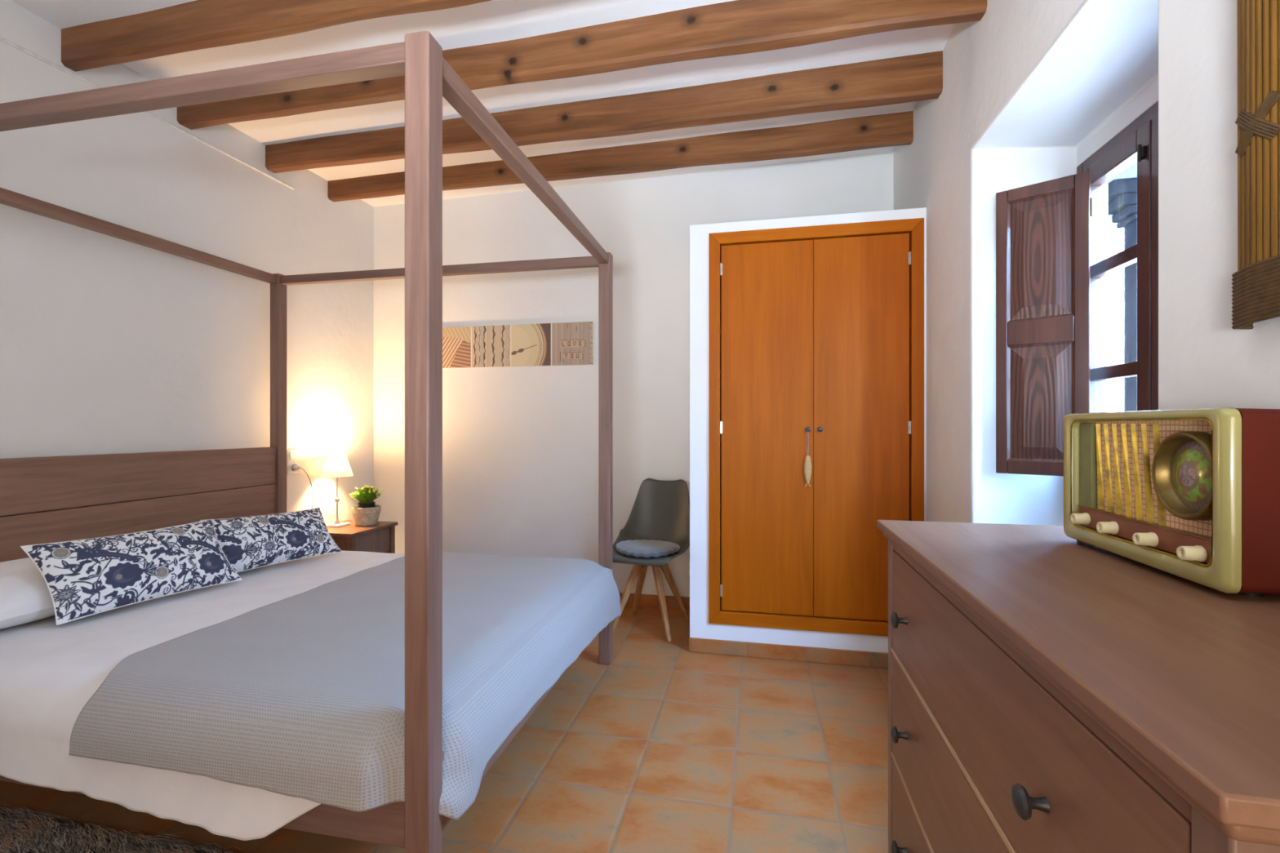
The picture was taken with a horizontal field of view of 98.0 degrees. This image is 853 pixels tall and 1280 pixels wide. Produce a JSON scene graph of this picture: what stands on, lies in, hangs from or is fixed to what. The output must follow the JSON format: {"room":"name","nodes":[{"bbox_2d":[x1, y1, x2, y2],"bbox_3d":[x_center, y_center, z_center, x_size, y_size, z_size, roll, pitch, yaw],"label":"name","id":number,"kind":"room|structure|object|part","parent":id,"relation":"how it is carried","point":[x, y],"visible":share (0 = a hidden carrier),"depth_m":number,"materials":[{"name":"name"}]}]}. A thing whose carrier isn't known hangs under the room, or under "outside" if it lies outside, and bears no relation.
{"room":"bedroom","nodes":[
{"label":"bedroom","id":0,"kind":"room"},
{"bbox_2d":[0,0,373,524],"bbox_3d":[-2.620,-0.280,1.855,0.300,2.950,5.330,0,0,12],"label":"wall","id":1,"kind":"structure","parent":0,"point":[108,344],"depth_m":2.69,"materials":[{"name":"white paint"}]},
{"bbox_2d":[0,36,294,189],"bbox_3d":[-2.346,-1.532,2.394,0.014,0.187,2.100,0,0,12],"label":"cable conduit","id":2,"kind":"object","parent":1,"relation":"attached to","point":[2,39],"visible":0.67,"depth_m":2.62,"materials":[{"name":"white plastic"}]},
{"bbox_2d":[286,448,300,475],"bbox_3d":[-2.124,0.215,3.418,0.014,0.155,0.095,0,0,12],"label":"wall socket","id":3,"kind":"object","parent":1,"relation":"attached to","point":[293,455],"visible":0.97,"depth_m":3.40,"materials":[{"name":"white plastic"}]},
{"bbox_2d":[289,450,298,460],"bbox_3d":[-2.119,0.178,3.417,0.004,0.056,0.065,0,0,12],"label":"switch","id":4,"kind":"object","parent":3,"relation":"attached to","point":[294,455],"depth_m":3.41,"materials":[{"name":"white plastic"}]},
{"bbox_2d":[292,465,313,508],"bbox_3d":[-2.078,0.444,3.434,0.109,0.416,0.048,0,0,-43],"label":"lamp cord","id":5,"kind":"object","parent":1,"relation":"attached to","point":[295,467],"visible":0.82,"depth_m":3.41,"materials":[{"name":"white plastic"}]},
{"bbox_2d":[0,604,888,852],"bbox_3d":[-0.641,1.245,1.431,4.347,0.100,5.330,0,0,12],"label":"floor","id":6,"kind":"structure","parent":0,"point":[662,747],"depth_m":1.93,"materials":[{"name":"tile"}]},
{"bbox_2d":[0,800,244,852],"bbox_3d":[-1.511,1.180,1.105,1.335,0.029,1.079,0,0,12],"label":"shaggy rug","id":7,"kind":"object","parent":6,"relation":"on","point":[20,833],"visible":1,"depth_m":1.58,"materials":[{"name":"fabric"}]},
{"bbox_2d":[0,31,613,852],"bbox_3d":[-1.288,0.160,2.237,2.010,2.070,1.655,0,0,11],"label":"bed","id":8,"kind":"object","parent":6,"relation":"on","point":[30,485],"visible":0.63,"depth_m":1.41,"materials":[{"name":"brown wood"}]},
{"bbox_3d":[-2.243,-0.840,2.430,0.046,0.046,1.535,0,0,11],"label":"canopy rail","id":9,"kind":"part","parent":8,"relation":"part of","materials":[{"name":"brown wood"}]},
{"bbox_3d":[-1.446,0.858,1.452,1.890,0.185,0.030,0,0,11],"label":"rail","id":10,"kind":"part","parent":8,"relation":"part of","materials":[{"name":"brown wood"}]},
{"bbox_3d":[-1.446,-0.840,1.456,1.890,0.046,0.046,0,0,11],"label":"canopy rail","id":11,"kind":"part","parent":8,"relation":"part of","materials":[{"name":"brown wood"}]},
{"bbox_3d":[-2.085,0.160,3.212,0.060,2.070,0.060,0,0,11],"label":"post","id":12,"kind":"part","parent":8,"relation":"part of","materials":[{"name":"brown wood"}]},
{"bbox_3d":[-0.490,0.160,1.262,0.060,2.070,0.060,0,0,11],"label":"post","id":13,"kind":"part","parent":8,"relation":"part of","materials":[{"name":"brown wood"}]},
{"bbox_3d":[-1.129,-0.840,3.019,1.890,0.046,0.046,0,0,11],"label":"canopy rail","id":14,"kind":"part","parent":8,"relation":"part of","materials":[{"name":"brown wood"}]},
{"bbox_3d":[-0.329,0.858,2.043,0.030,0.185,1.535,0,0,11],"label":"foot rail","id":15,"kind":"part","parent":8,"relation":"part of","materials":[{"name":"brown wood"}]},
{"bbox_3d":[-0.332,-0.840,2.044,0.046,0.046,1.535,0,0,11],"label":"canopy rail","id":16,"kind":"part","parent":8,"relation":"part of","materials":[{"name":"brown wood"}]},
{"bbox_3d":[-0.174,0.160,2.826,0.060,2.070,0.060,0,0,11],"label":"post","id":17,"kind":"part","parent":8,"relation":"part of","materials":[{"name":"brown wood"}]},
{"bbox_2d":[326,520,397,553],"bbox_3d":[-1.884,0.921,3.611,0.398,0.547,0.437,0,0,12],"label":"nightstand","id":18,"kind":"object","parent":6,"relation":"on","point":[380,537],"visible":0.36,"depth_m":3.55,"materials":[{"name":"brown wood"}]},
{"bbox_2d":[320,453,353,527],"bbox_3d":[-1.974,0.413,3.629,0.188,0.470,0.188,0,0,12],"label":"table lamp","id":19,"kind":"object","parent":18,"relation":"on","point":[336,465],"visible":0.98,"depth_m":3.58,"materials":[{"name":"white fabric"}]},
{"bbox_3d":[-1.974,0.469,3.629,0.040,0.331,0.040,0,0,12],"label":"stem","id":20,"kind":"part","parent":19,"relation":"part of","materials":[{"name":"metal"}]},
{"bbox_3d":[-1.974,0.251,3.629,0.188,0.145,0.188,0,0,12],"label":"lamp shade","id":21,"kind":"part","parent":19,"relation":"part of","materials":[{"name":"white fabric"}]},
{"bbox_3d":[-1.929,0.843,3.422,0.295,0.345,0.015,0,0,12],"label":"panel","id":22,"kind":"part","parent":18,"relation":"part of","materials":[{"name":"brown wood"}]},
{"bbox_3d":[-1.763,0.932,3.395,0.040,0.525,0.040,0,0,12],"label":"leg","id":23,"kind":"part","parent":18,"relation":"part of","materials":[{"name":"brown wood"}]},
{"bbox_2d":[349,484,383,526],"bbox_3d":[-1.809,0.516,3.673,0.205,0.263,0.222,0,0,-21],"label":"potted plant","id":24,"kind":"object","parent":18,"relation":"on","point":[366,513],"visible":1,"depth_m":3.62,"materials":[{"name":"green plant"}]},
{"bbox_3d":[-1.806,0.588,3.674,0.176,0.121,0.172,0,0,12],"label":"pot","id":25,"kind":"part","parent":24,"relation":"part of","materials":[{"name":"ceramic"}]},
{"bbox_3d":[-1.805,0.545,3.675,0.108,0.086,0.108,0,0,12],"label":"pot","id":26,"kind":"part","parent":24,"relation":"part of","materials":[{"name":"black metal"}]},
{"bbox_3d":[-1.724,0.755,3.578,0.020,0.160,0.331,0,0,12],"label":"drawer","id":27,"kind":"part","parent":18,"relation":"part of","materials":[{"name":"brown wood"}]},
{"bbox_3d":[-1.685,0.932,3.761,0.040,0.525,0.040,0,0,12],"label":"leg","id":28,"kind":"part","parent":18,"relation":"part of","materials":[{"name":"brown wood"}]},
{"bbox_2d":[613,478,689,642],"bbox_3d":[0.071,0.764,3.340,0.472,0.860,0.522,0,0,21],"label":"shell chair","id":29,"kind":"object","parent":6,"relation":"on","point":[656,530],"visible":0.97,"depth_m":3.45,"materials":[{"name":"plastic"}]},
{"bbox_3d":[-0.080,0.984,3.253,0.213,0.421,0.042,0,0,-24],"label":"leg","id":30,"kind":"part","parent":29,"relation":"part of","materials":[{"name":"brown wood"}]},
{"bbox_3d":[0.000,0.984,3.457,0.042,0.421,0.213,0,0,-24],"label":"leg","id":31,"kind":"part","parent":29,"relation":"part of","materials":[{"name":"brown wood"}]},
{"bbox_3d":[0.124,0.984,3.174,0.042,0.421,0.213,0,0,-24],"label":"leg","id":32,"kind":"part","parent":29,"relation":"part of","materials":[{"name":"brown wood"}]},
{"bbox_3d":[0.203,0.984,3.378,0.213,0.421,0.042,0,0,-24],"label":"leg","id":33,"kind":"part","parent":29,"relation":"part of","materials":[{"name":"brown wood"}]},
{"bbox_2d":[876,520,1279,852],"bbox_3d":[0.726,0.715,0.829,0.512,0.960,1.075,0,0,12],"label":"dresser","id":34,"kind":"object","parent":6,"relation":"on","point":[1048,692],"visible":0.93,"depth_m":0.67,"materials":[{"name":"brown wood"}]},
{"bbox_3d":[0.628,0.734,1.355,0.038,0.922,0.038,0,0,12],"label":"leg","id":35,"kind":"part","parent":34,"relation":"part of","materials":[{"name":"brown wood"}]},
{"bbox_3d":[0.561,0.919,1.207,0.032,0.035,0.035,0,0,12],"label":"knob","id":36,"kind":"part","parent":34,"relation":"part of","materials":[{"name":"metal"}]},
{"bbox_3d":[0.561,0.669,1.207,0.032,0.035,0.035,0,0,12],"label":"knob","id":37,"kind":"part","parent":34,"relation":"part of","materials":[{"name":"metal"}]},
{"bbox_3d":[0.561,0.421,1.207,0.032,0.035,0.035,0,0,12],"label":"knob","id":38,"kind":"part","parent":34,"relation":"part of","materials":[{"name":"metal"}]},
{"bbox_3d":[0.516,0.911,0.874,0.019,0.237,0.943,0,0,12],"label":"drawer","id":39,"kind":"part","parent":34,"relation":"part of","materials":[{"name":"brown wood"}]},
{"bbox_3d":[0.520,0.786,0.873,0.030,0.009,0.949,0,0,12],"label":"rail","id":40,"kind":"part","parent":34,"relation":"part of","materials":[{"name":"brown wood"}]},
{"bbox_3d":[0.516,0.661,0.874,0.019,0.236,0.943,0,0,12],"label":"drawer","id":41,"kind":"part","parent":34,"relation":"part of","materials":[{"name":"brown wood"}]},
{"bbox_3d":[0.520,0.536,0.873,0.030,0.009,0.949,0,0,12],"label":"rail","id":42,"kind":"part","parent":34,"relation":"part of","materials":[{"name":"brown wood"}]},
{"bbox_3d":[0.436,0.421,0.623,0.032,0.035,0.035,0,0,12],"label":"knob","id":43,"kind":"part","parent":34,"relation":"part of","materials":[{"name":"metal"}]},
{"bbox_3d":[0.516,0.413,0.874,0.019,0.233,0.943,0,0,12],"label":"drawer","id":44,"kind":"part","parent":34,"relation":"part of","materials":[{"name":"brown wood"}]},
{"bbox_3d":[0.522,0.284,0.873,0.027,0.022,0.947,0,0,12],"label":"rail","id":45,"kind":"part","parent":34,"relation":"part of","materials":[{"name":"brown wood"}]},
{"bbox_2d":[1063,407,1279,596],"bbox_3d":[0.900,0.104,0.935,0.175,0.261,0.419,0,0,12],"label":"radio","id":46,"kind":"object","parent":34,"relation":"on","point":[1192,495],"visible":1,"depth_m":0.84,"materials":[{"name":"beige paint"}]},
{"bbox_3d":[0.854,0.179,1.081,0.024,0.024,0.024,0,0,12],"label":"tuning knob","id":47,"kind":"part","parent":46,"relation":"part of","materials":[{"name":"beige plastic"}]},
{"bbox_3d":[0.882,0.077,1.096,0.010,0.168,0.040,0,0,12],"label":"olive panel","id":48,"kind":"part","parent":46,"relation":"part of","materials":[{"name":"green plastic"}]},
{"bbox_3d":[0.836,0.181,0.997,0.024,0.024,0.024,0,0,12],"label":"tuning knob","id":49,"kind":"part","parent":46,"relation":"part of","materials":[{"name":"beige plastic"}]},
{"bbox_3d":[0.836,0.159,0.938,0.003,0.005,0.339,0,0,12],"label":"strip trim","id":50,"kind":"part","parent":46,"relation":"part of","materials":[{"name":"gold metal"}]},
{"bbox_3d":[0.815,0.182,0.899,0.024,0.024,0.024,0,0,12],"label":"tuning knob","id":51,"kind":"part","parent":46,"relation":"part of","materials":[{"name":"beige plastic"}]},
{"bbox_3d":[0.795,0.183,0.803,0.024,0.024,0.024,0,0,12],"label":"tuning knob","id":52,"kind":"part","parent":46,"relation":"part of","materials":[{"name":"beige plastic"}]},
{"bbox_3d":[0.421,0.734,0.390,0.038,0.922,0.038,0,0,12],"label":"leg","id":53,"kind":"part","parent":34,"relation":"part of","materials":[{"name":"brown wood"}]},
{"bbox_2d":[10,0,955,207],"bbox_3d":[-0.641,-1.736,1.431,4.347,0.218,5.330,0,0,12],"label":"ceiling","id":54,"kind":"structure","parent":0,"point":[492,21],"depth_m":2.53,"materials":[{"name":"paint"}]},
{"bbox_2d":[61,0,490,71],"bbox_3d":[-0.609,-1.593,1.939,3.637,0.223,0.075,0,0,12],"label":"ceiling beam","id":55,"kind":"structure","parent":54,"relation":"attached to","point":[197,24],"depth_m":2.13,"materials":[{"name":"brown wood"}]},
{"bbox_2d":[177,0,986,129],"bbox_3d":[-0.510,-1.597,2.400,3.637,0.215,0.084,0,0,12],"label":"ceiling beam","id":56,"kind":"structure","parent":54,"relation":"attached to","point":[737,27],"depth_m":2.26,"materials":[{"name":"brown wood"}]},
{"bbox_2d":[265,50,942,173],"bbox_3d":[-0.405,-1.598,2.889,3.637,0.214,0.091,0,0,12],"label":"ceiling beam","id":57,"kind":"structure","parent":54,"relation":"attached to","point":[918,77],"depth_m":2.74,"materials":[{"name":"brown wood"}]},
{"bbox_2d":[328,111,913,201],"bbox_3d":[-0.306,-1.607,3.354,3.637,0.197,0.076,0,0,12],"label":"ceiling beam","id":58,"kind":"structure","parent":54,"relation":"attached to","point":[896,129],"depth_m":3.21,"materials":[{"name":"brown wood"}]},
{"bbox_2d":[373,151,893,596],"bbox_3d":[0.032,-0.280,3.859,4.047,2.950,0.300,0,0,12],"label":"wall","id":59,"kind":"structure","parent":0,"point":[520,444],"depth_m":3.82,"materials":[{"name":"white paint"}]},
{"bbox_2d":[442,321,594,368],"bbox_3d":[-0.900,-0.564,3.893,1.200,0.290,0.022,0,0,12],"label":"wall art","id":60,"kind":"object","parent":59,"relation":"attached to","point":[560,344],"visible":0.92,"depth_m":3.87,"materials":[{"name":"fabric"}]},
{"bbox_2d":[618,592,689,609],"bbox_3d":[-0.784,1.155,3.875,2.424,0.080,0.010,0,0,12],"label":"baseboard","id":61,"kind":"structure","parent":59,"relation":"attached to","point":[646,600],"depth_m":3.68,"materials":[{"name":"tile"}]},
{"bbox_2d":[689,207,926,653],"bbox_3d":[0.902,0.063,3.171,1.158,2.264,0.680,0,0,12],"label":"wall","id":62,"kind":"structure","parent":0,"point":[700,626],"depth_m":2.94,"materials":[{"name":"paint"}]},
{"bbox_2d":[688,637,888,668],"bbox_3d":[0.823,1.157,2.836,1.152,0.075,0.010,0,0,12],"label":"baseboard","id":63,"kind":"structure","parent":62,"relation":"attached to","point":[797,653],"depth_m":2.84,"materials":[{"name":"ceramic"}]},
{"bbox_2d":[708,217,924,636],"bbox_3d":[0.880,0.009,2.853,1.044,2.051,0.092,0,0,12],"label":"wardrobe","id":64,"kind":"object","parent":62,"relation":"attached to","point":[817,331],"visible":0.86,"depth_m":2.83,"materials":[{"name":"orange wood"}]},
{"bbox_3d":[0.397,0.009,2.951,0.058,2.049,0.062,0,0,12],"label":"frame post","id":65,"kind":"part","parent":64,"relation":"part of","materials":[{"name":"orange wood"}]},
{"bbox_3d":[0.657,0.007,2.892,0.463,1.916,0.022,0,0,12],"label":"door","id":66,"kind":"part","parent":64,"relation":"part of","materials":[{"name":"orange wood"}]},
{"bbox_3d":[0.879,1.003,2.848,1.042,0.064,0.062,0,0,12],"label":"frame rail","id":67,"kind":"part","parent":64,"relation":"part of","materials":[{"name":"orange wood"}]},
{"bbox_2d":[804,433,811,486],"bbox_3d":[0.851,0.163,2.822,0.037,0.285,0.017,0,0,12],"label":"fish ornament","id":68,"kind":"object","parent":64,"relation":"hanging from","point":[807,464],"visible":1,"depth_m":2.82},
{"bbox_3d":[0.852,0.015,2.825,0.026,0.026,0.026,0,0,12],"label":"knob","id":69,"kind":"part","parent":64,"relation":"part of","materials":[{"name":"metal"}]},
{"bbox_3d":[0.879,-0.987,2.848,1.043,0.058,0.062,0,0,12],"label":"frame rail","id":70,"kind":"part","parent":64,"relation":"part of","materials":[{"name":"orange wood"}]},
{"bbox_3d":[0.909,0.015,2.813,0.026,0.026,0.026,0,0,12],"label":"knob","id":71,"kind":"part","parent":64,"relation":"part of","materials":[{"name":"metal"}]},
{"bbox_3d":[1.106,0.007,2.795,0.451,1.916,0.022,0,0,12],"label":"door","id":72,"kind":"part","parent":64,"relation":"part of","materials":[{"name":"orange wood"}]},
{"bbox_3d":[1.362,0.009,2.745,0.056,2.049,0.062,0,0,12],"label":"frame post","id":73,"kind":"part","parent":64,"relation":"part of","materials":[{"name":"orange wood"}]},
{"bbox_2d":[893,0,1279,525],"bbox_3d":[1.263,-0.280,1.023,0.448,2.950,5.330,0,0,12],"label":"wall","id":74,"kind":"structure","parent":0,"point":[1032,89],"depth_m":1.78,"materials":[{"name":"white paint"}]},
{"bbox_2d":[995,100,1158,475],"bbox_3d":[1.402,-0.380,1.591,0.355,1.150,0.978,0,0,12],"label":"window","id":75,"kind":"structure","parent":74,"relation":"in","point":[1052,266],"depth_m":1.95,"materials":[{"name":"brown wood"}]},
{"bbox_3d":[1.429,-0.603,1.989,0.194,0.440,0.023,0,0,42],"label":"panel","id":76,"kind":"part","parent":75,"relation":"part of","materials":[{"name":"brown wood"}]},
{"bbox_3d":[1.429,-0.086,1.989,0.194,0.418,0.023,0,0,42],"label":"panel","id":77,"kind":"part","parent":75,"relation":"part of","materials":[{"name":"brown wood"}]},
{"bbox_3d":[1.432,-0.347,1.987,0.272,1.041,0.026,0,0,42],"label":"stile frame","id":78,"kind":"part","parent":75,"relation":"part of","materials":[{"name":"brown wood"}]},
{"bbox_3d":[1.539,-0.380,1.561,0.075,1.150,0.978,0,0,12],"label":"frame","id":79,"kind":"part","parent":75,"relation":"part of","materials":[{"name":"brown wood"}]},
{"bbox_2d":[1231,0,1279,329],"bbox_3d":[0.909,-0.636,0.544,0.037,0.952,0.778,0,0,12],"label":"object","id":80,"kind":"object","parent":74,"relation":"attached to","point":[1255,283],"visible":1,"depth_m":0.87,"materials":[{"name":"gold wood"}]},
{"label":"outside","id":81,"kind":"structure","parent":0,"visible":0},
{"bbox_3d":[5.533,1.265,1.372,7.755,0.100,13.000,0,0,12],"label":"ground","id":82,"kind":"structure","parent":81,"visible":0},
{"bbox_2d":[1107,214,1120,412],"bbox_3d":[2.857,-0.395,4.220,1.220,3.220,0.250,0,0,12],"label":"wall","id":83,"kind":"structure","parent":82,"relation":"on","point":[1113,233],"depth_m":3.98,"materials":[{"name":"white paint"}]},
{"bbox_2d":[1107,160,1137,411],"bbox_3d":[3.608,-0.395,3.809,2.100,3.220,0.200,0,0,12],"label":"porch post","id":84,"kind":"object","parent":82,"relation":"on","point":[1122,188],"visible":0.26,"depth_m":3.83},
{"bbox_3d":[-1.292,0.785,2.225,1.860,0.205,1.470,0,0,12],"label":"mattress","id":85,"kind":"object","parent":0,"visible":0},
{"bbox_2d":[0,551,404,840],"bbox_3d":[-1.349,0.801,2.174,1.824,0.280,1.631,0,0,12],"label":"sheet","id":86,"kind":"object","parent":85,"relation":"on","point":[49,672],"visible":0.32,"depth_m":1.47,"materials":[{"name":"white fabric"}]},
{"bbox_2d":[0,557,55,629],"bbox_3d":[-2.125,0.563,1.943,0.340,0.183,0.640,0,0,10],"label":"bed pillow","id":87,"kind":"object","parent":86,"relation":"on","point":[25,597],"visible":0.39,"depth_m":1.83,"materials":[{"name":"fabric"}]},
{"bbox_2d":[20,519,242,625],"bbox_3d":[-1.858,0.521,2.090,0.175,0.255,0.617,0,0,23],"label":"patterned cushion","id":88,"kind":"object","parent":86,"relation":"on","point":[87,577],"visible":1,"depth_m":2.00,"materials":[{"name":"fabric"}]},
{"bbox_2d":[200,507,342,573],"bbox_3d":[-1.729,0.526,2.639,0.167,0.246,0.594,0,0,26],"label":"patterned cushion","id":89,"kind":"object","parent":86,"relation":"on","point":[247,543],"visible":0.91,"depth_m":2.58,"materials":[{"name":"fabric"}]},
{"bbox_2d":[69,551,621,820],"bbox_3d":[-0.790,0.801,2.115,1.092,0.314,1.742,0,0,12],"label":"blanket","id":90,"kind":"object","parent":86,"relation":"on","point":[301,695],"visible":0.95,"depth_m":1.45,"materials":[{"name":"grey fabric"}]}
]}

